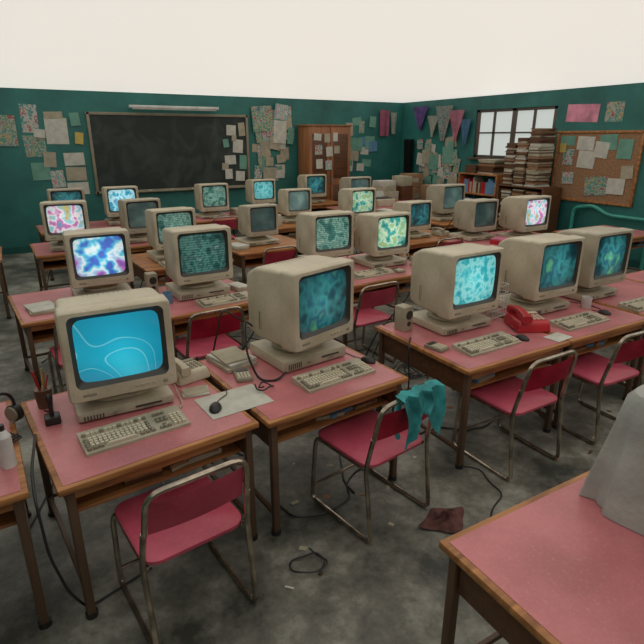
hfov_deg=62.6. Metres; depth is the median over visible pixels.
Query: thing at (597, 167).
cork pinboard
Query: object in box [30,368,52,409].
pencil cup
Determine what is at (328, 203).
school desk
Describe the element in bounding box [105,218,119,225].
case
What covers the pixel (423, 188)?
cardboard box
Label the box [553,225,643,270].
school desk
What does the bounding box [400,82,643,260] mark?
wall
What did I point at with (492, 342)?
keyboard
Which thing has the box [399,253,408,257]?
coffee mug
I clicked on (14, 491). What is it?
school desk
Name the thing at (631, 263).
baseboard
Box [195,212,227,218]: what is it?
case
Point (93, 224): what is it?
school desk
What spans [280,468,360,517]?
cable
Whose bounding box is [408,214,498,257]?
school desk
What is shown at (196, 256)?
monitor
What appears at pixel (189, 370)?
telephone
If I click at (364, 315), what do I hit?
chair
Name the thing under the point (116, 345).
monitor
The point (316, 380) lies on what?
keyboard
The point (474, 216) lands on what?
monitor
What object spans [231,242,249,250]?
paper stack
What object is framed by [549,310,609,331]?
keyboard
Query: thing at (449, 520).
rag
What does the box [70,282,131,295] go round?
case
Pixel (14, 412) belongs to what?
headphones
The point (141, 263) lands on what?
school desk
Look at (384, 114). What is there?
flag
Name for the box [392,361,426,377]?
cable tangle
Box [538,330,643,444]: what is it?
chair
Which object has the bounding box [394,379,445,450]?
cloth
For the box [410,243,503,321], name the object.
monitor
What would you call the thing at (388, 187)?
paper stack
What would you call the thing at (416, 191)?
cardboard box
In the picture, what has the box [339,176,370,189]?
monitor
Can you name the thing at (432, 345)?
calculator
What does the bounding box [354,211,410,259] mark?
monitor
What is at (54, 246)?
case
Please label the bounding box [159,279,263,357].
school desk
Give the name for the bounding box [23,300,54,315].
paper stack
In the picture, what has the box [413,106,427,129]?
pennant
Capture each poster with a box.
[566,104,600,121]
[604,101,625,121]
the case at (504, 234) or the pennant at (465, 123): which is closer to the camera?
the case at (504, 234)
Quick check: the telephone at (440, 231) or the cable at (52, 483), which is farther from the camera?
the telephone at (440, 231)
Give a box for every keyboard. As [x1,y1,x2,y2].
[76,405,190,457]
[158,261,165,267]
[195,291,247,308]
[292,358,375,393]
[354,267,394,279]
[452,331,521,357]
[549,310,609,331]
[617,297,643,312]
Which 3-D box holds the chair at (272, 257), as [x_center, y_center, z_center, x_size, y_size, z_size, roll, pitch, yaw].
[-0.600,-0.558,6.435,0.479,0.811,0.535,-11,22,-28]
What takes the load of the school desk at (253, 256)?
on the floor
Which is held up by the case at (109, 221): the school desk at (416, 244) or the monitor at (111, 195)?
the monitor at (111, 195)
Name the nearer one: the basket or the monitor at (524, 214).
the basket
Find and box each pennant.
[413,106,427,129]
[427,116,436,136]
[436,105,452,140]
[450,110,464,140]
[461,119,470,144]
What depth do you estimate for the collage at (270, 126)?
11.37 m
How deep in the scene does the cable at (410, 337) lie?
3.53 m
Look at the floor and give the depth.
2.76 m
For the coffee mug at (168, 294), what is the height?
0.090 m
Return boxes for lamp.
[128,105,218,110]
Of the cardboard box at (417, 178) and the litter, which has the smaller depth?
the litter
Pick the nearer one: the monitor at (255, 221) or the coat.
the monitor at (255, 221)
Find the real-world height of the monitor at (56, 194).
0.520 m
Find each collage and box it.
[251,103,293,180]
[346,116,376,170]
[416,136,460,183]
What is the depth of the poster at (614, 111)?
8.45 m
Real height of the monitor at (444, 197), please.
0.520 m
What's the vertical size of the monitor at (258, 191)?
0.494 m
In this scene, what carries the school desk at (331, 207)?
on the floor
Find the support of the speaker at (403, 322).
on the school desk at (460, 372)
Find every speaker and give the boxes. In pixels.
[144,271,158,292]
[394,303,413,331]
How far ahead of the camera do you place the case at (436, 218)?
8.66 m
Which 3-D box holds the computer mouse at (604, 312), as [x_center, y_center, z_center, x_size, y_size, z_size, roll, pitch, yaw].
[2.186,-0.086,4.141,0.064,0.032,0.152,-13,23,-33]
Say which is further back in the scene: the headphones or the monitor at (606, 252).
the monitor at (606, 252)
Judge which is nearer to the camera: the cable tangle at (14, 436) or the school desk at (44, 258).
the cable tangle at (14, 436)
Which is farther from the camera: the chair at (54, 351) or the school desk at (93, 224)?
the school desk at (93, 224)
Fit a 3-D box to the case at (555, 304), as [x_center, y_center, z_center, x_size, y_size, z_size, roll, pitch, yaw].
[1.680,-0.154,4.289,0.460,0.065,0.416,-11,22,-28]
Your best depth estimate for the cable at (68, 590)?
2.16 m
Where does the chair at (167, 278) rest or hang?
on the floor
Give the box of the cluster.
[0,104,89,193]
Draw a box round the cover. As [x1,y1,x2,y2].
[579,384,643,535]
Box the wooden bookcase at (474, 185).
[458,159,504,232]
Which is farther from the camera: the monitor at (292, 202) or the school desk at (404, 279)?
the monitor at (292, 202)
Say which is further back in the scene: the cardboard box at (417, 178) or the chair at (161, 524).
the cardboard box at (417, 178)
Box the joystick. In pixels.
[44,394,61,426]
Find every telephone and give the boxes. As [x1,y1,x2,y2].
[175,357,209,385]
[431,227,449,235]
[504,305,550,332]
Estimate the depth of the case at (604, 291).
4.49 m
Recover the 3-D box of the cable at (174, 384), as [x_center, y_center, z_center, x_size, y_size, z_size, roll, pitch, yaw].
[-0.752,0.392,2.753,0.069,0.042,0.247,-2,19,-5]
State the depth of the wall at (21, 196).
9.97 m
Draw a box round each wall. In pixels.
[0,87,402,247]
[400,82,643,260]
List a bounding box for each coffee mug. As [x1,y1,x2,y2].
[162,291,172,303]
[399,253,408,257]
[580,296,592,308]
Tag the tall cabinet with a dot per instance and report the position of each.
(322, 149)
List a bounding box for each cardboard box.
[399,173,422,187]
[412,187,419,199]
[420,184,434,199]
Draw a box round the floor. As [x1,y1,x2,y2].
[0,233,643,643]
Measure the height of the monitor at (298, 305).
0.536 m
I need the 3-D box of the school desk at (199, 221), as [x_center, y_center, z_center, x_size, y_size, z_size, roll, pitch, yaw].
[-1.903,-1.503,9.312,1.150,0.700,0.900,-11,22,-28]
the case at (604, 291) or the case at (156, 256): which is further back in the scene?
the case at (156, 256)
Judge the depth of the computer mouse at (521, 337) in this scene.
3.58 m
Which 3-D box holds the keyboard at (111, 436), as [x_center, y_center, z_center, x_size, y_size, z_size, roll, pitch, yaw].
[-0.870,0.494,2.465,0.470,0.043,0.175,-13,23,-34]
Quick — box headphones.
[0,392,23,421]
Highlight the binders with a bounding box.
[206,346,256,373]
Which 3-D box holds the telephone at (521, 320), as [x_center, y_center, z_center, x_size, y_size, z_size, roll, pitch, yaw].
[1.476,-0.034,3.821,0.255,0.146,0.278,-2,19,-5]
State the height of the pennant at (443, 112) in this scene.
0.720 m
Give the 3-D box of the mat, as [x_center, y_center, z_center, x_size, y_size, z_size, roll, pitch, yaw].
[-0.460,0.410,2.765,0.340,0.003,0.250,-13,23,-33]
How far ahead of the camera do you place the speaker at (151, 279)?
4.62 m
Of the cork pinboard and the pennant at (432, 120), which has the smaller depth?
the cork pinboard
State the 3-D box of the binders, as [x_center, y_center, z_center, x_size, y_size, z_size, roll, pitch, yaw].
[-0.550,0.220,3.225,0.214,0.057,0.270,-15,24,-37]
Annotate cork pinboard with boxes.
[551,130,643,206]
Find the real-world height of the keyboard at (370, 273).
0.043 m
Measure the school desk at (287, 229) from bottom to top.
0.700 m
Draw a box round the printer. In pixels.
[376,191,394,206]
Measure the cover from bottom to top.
0.458 m
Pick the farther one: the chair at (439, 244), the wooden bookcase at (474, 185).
the wooden bookcase at (474, 185)
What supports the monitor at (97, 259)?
on the case at (122, 286)
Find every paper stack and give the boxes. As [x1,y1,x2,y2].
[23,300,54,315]
[181,385,209,398]
[228,281,246,291]
[229,207,237,216]
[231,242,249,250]
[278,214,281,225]
[372,180,398,200]
[376,208,392,211]
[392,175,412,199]
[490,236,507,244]
[544,332,572,341]
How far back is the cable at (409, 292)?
4.27 m
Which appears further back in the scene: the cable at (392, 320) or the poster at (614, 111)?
the poster at (614, 111)
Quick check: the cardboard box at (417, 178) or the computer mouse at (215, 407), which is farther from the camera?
the cardboard box at (417, 178)
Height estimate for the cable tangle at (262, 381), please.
0.036 m
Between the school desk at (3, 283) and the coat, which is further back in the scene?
the coat
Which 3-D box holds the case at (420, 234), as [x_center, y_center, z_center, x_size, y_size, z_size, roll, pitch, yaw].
[1.210,-1.210,7.336,0.460,0.050,0.416,-11,22,-30]
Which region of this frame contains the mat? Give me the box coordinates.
[194,384,273,419]
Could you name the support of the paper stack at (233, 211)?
on the school desk at (199, 221)
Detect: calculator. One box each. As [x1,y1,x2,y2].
[233,368,252,382]
[391,267,405,272]
[424,341,449,352]
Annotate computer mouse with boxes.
[209,387,226,413]
[347,353,375,363]
[510,334,528,341]
[593,309,610,315]
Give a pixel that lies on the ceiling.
(397, 51)
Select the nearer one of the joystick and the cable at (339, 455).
the joystick
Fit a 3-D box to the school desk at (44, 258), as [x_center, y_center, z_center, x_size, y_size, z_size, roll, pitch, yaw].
[-2.797,-0.706,7.030,1.750,0.700,0.900,-12,22,-30]
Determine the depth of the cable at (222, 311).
3.31 m
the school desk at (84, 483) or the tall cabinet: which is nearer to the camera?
the school desk at (84, 483)
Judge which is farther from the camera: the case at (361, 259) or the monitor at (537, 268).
the case at (361, 259)
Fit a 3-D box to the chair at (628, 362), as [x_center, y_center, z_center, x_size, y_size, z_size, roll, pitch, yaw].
[2.891,0.187,4.301,0.479,0.811,0.535,-11,22,-28]
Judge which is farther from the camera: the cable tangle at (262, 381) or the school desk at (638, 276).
the school desk at (638, 276)
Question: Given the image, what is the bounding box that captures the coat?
[404,139,413,172]
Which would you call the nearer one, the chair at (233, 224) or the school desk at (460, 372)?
the school desk at (460, 372)
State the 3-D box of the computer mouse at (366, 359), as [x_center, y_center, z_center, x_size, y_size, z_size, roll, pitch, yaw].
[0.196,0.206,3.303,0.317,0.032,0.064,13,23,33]
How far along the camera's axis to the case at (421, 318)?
3.77 m
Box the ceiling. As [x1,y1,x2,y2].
[0,0,643,102]
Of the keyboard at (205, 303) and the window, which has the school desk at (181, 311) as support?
the keyboard at (205, 303)
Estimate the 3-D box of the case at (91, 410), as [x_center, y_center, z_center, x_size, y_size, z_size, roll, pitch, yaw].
[-1.059,0.375,2.793,0.460,0.050,0.416,-11,22,-28]
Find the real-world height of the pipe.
0.926 m
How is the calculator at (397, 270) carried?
on the school desk at (404, 279)
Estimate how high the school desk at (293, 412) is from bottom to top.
0.700 m
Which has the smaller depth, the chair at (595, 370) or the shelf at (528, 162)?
the chair at (595, 370)
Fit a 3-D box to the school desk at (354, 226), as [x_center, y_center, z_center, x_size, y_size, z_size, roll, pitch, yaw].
[0.628,-1.222,8.509,1.200,0.700,0.900,-12,22,-30]
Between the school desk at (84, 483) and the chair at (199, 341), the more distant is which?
the chair at (199, 341)
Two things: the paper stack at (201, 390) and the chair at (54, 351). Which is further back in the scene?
the chair at (54, 351)
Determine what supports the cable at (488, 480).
on the floor
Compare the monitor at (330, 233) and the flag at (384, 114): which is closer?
the monitor at (330, 233)
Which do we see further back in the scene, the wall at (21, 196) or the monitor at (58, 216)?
the wall at (21, 196)
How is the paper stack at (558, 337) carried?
on the school desk at (460, 372)
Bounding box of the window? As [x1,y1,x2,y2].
[466,106,557,162]
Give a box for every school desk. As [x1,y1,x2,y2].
[0,247,11,318]
[0,400,51,629]
[7,287,73,386]
[20,378,258,620]
[29,242,153,290]
[35,220,120,280]
[130,253,233,288]
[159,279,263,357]
[196,212,237,235]
[198,346,407,535]
[231,235,303,283]
[244,222,295,237]
[312,199,337,211]
[325,206,392,211]
[333,253,411,345]
[337,226,360,256]
[361,229,451,296]
[374,312,569,469]
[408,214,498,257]
[439,230,541,245]
[439,471,643,643]
[491,296,643,428]
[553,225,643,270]
[592,279,643,390]
[625,270,643,282]
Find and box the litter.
[162,342,625,588]
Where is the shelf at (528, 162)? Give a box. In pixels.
[493,128,561,232]
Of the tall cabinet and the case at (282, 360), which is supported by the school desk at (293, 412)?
the case at (282, 360)
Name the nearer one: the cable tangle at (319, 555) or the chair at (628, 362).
the cable tangle at (319, 555)
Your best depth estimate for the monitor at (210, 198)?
8.85 m
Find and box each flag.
[380,110,389,135]
[391,113,396,133]
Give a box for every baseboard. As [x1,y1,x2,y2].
[2,229,239,254]
[627,259,643,269]
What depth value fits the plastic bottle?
2.18 m
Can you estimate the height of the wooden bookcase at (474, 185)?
1.585 m
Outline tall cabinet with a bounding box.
[296,124,351,200]
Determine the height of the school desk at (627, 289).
0.700 m
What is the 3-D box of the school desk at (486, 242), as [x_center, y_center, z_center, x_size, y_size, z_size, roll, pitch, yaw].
[2.474,-0.793,7.278,1.600,0.700,0.980,-11,22,-28]
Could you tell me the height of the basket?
0.246 m
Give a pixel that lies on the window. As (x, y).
(495, 128)
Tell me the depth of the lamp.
10.03 m
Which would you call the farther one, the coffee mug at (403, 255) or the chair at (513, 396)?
the coffee mug at (403, 255)
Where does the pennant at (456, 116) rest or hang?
attached to the wall at (633, 93)
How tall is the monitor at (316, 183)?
0.520 m
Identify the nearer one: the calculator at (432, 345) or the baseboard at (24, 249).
the calculator at (432, 345)
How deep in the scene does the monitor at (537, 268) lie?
4.01 m
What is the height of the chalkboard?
1.450 m
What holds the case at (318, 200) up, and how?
on the school desk at (328, 203)
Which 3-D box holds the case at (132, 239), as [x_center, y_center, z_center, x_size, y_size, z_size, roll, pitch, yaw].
[-2.406,-1.119,7.059,0.460,0.060,0.416,-11,22,-30]
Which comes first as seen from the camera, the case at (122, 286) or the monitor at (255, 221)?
the case at (122, 286)
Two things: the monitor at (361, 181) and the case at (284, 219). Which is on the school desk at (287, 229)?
the case at (284, 219)
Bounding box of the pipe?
[569,204,643,269]
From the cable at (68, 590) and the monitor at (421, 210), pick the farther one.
the monitor at (421, 210)
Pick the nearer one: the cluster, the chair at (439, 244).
the chair at (439, 244)
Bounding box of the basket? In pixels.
[479,282,508,319]
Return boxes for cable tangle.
[9,432,21,442]
[254,381,273,390]
[289,547,327,574]
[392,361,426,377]
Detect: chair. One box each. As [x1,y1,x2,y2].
[48,324,65,393]
[110,458,257,643]
[164,271,172,285]
[175,306,244,359]
[212,216,238,239]
[250,245,297,270]
[310,399,431,542]
[347,281,398,361]
[408,237,463,291]
[452,350,577,480]
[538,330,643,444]
[622,338,642,388]
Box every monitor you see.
[39,200,89,244]
[46,188,84,200]
[54,287,176,403]
[62,227,133,291]
[101,186,138,220]
[118,197,160,237]
[145,206,195,253]
[162,224,232,288]
[194,183,228,214]
[237,203,277,239]
[245,179,275,203]
[247,255,353,352]
[278,188,311,218]
[296,210,353,257]
[297,174,326,199]
[338,187,375,220]
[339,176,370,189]
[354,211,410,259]
[392,200,432,233]
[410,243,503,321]
[426,184,465,216]
[453,198,498,234]
[498,233,584,303]
[499,195,551,235]
[556,226,633,290]
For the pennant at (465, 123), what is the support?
attached to the wall at (633, 93)
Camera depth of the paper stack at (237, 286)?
4.76 m
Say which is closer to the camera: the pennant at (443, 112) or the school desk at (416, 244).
the school desk at (416, 244)
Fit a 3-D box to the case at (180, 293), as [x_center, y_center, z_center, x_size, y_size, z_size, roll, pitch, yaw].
[-1.095,-0.295,4.676,0.460,0.075,0.416,-11,22,-29]
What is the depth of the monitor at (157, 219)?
5.71 m
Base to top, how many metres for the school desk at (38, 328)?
0.700 m
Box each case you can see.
[50,241,64,251]
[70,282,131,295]
[74,385,173,422]
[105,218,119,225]
[129,234,147,243]
[146,250,164,262]
[165,280,229,300]
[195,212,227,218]
[234,235,279,246]
[250,339,345,371]
[281,216,295,222]
[311,199,324,202]
[351,254,406,268]
[410,230,431,238]
[413,309,490,334]
[431,214,453,220]
[449,232,494,240]
[496,232,536,237]
[498,293,569,314]
[564,285,617,300]
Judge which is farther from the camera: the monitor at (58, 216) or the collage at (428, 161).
the collage at (428, 161)
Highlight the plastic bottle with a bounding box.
[0,423,16,469]
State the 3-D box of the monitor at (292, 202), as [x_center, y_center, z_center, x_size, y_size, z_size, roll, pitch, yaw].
[-0.459,-1.925,8.567,0.450,0.468,0.418,-11,22,-28]
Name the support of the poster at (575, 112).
attached to the wall at (633, 93)
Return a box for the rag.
[418,506,463,532]
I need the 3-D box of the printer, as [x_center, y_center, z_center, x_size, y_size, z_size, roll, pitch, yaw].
[1.216,-2.463,10.579,0.455,0.278,0.333,-11,22,-28]
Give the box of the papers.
[222,122,246,180]
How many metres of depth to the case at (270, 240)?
6.75 m
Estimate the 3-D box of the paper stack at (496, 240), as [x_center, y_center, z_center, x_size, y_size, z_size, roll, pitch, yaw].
[2.328,-1.042,6.821,0.231,0.070,0.265,-14,24,-35]
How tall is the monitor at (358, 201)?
0.494 m
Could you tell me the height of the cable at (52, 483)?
0.953 m
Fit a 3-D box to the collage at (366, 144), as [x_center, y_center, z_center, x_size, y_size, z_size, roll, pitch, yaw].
[0.889,-4.198,12.495,1.017,1.239,0.030,-11,22,-28]
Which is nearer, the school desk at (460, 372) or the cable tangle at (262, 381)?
the cable tangle at (262, 381)
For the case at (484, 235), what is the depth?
7.07 m
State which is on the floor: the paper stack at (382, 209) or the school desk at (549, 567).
the school desk at (549, 567)
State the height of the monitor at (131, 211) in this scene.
0.494 m
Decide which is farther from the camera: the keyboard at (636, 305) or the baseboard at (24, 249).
the baseboard at (24, 249)
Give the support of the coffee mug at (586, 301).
on the school desk at (622, 323)
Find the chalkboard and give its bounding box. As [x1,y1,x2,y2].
[85,112,249,193]
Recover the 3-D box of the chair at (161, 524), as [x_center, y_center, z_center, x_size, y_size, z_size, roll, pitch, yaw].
[-0.616,0.882,2.310,0.479,0.811,0.535,-14,24,-35]
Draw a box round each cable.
[30,434,151,606]
[30,483,52,528]
[174,384,182,407]
[213,311,244,350]
[244,321,286,381]
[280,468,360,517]
[339,455,354,493]
[365,320,394,355]
[372,292,409,357]
[401,337,410,390]
[419,416,494,433]
[463,465,501,516]
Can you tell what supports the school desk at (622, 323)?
on the floor
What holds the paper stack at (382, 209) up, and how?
on the school desk at (354, 226)
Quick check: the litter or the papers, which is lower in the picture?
the litter
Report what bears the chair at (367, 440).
on the floor
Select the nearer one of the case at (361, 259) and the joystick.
the joystick
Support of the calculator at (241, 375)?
on the school desk at (293, 412)
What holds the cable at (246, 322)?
on the school desk at (293, 412)
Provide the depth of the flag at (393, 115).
12.73 m
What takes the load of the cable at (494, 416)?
on the floor

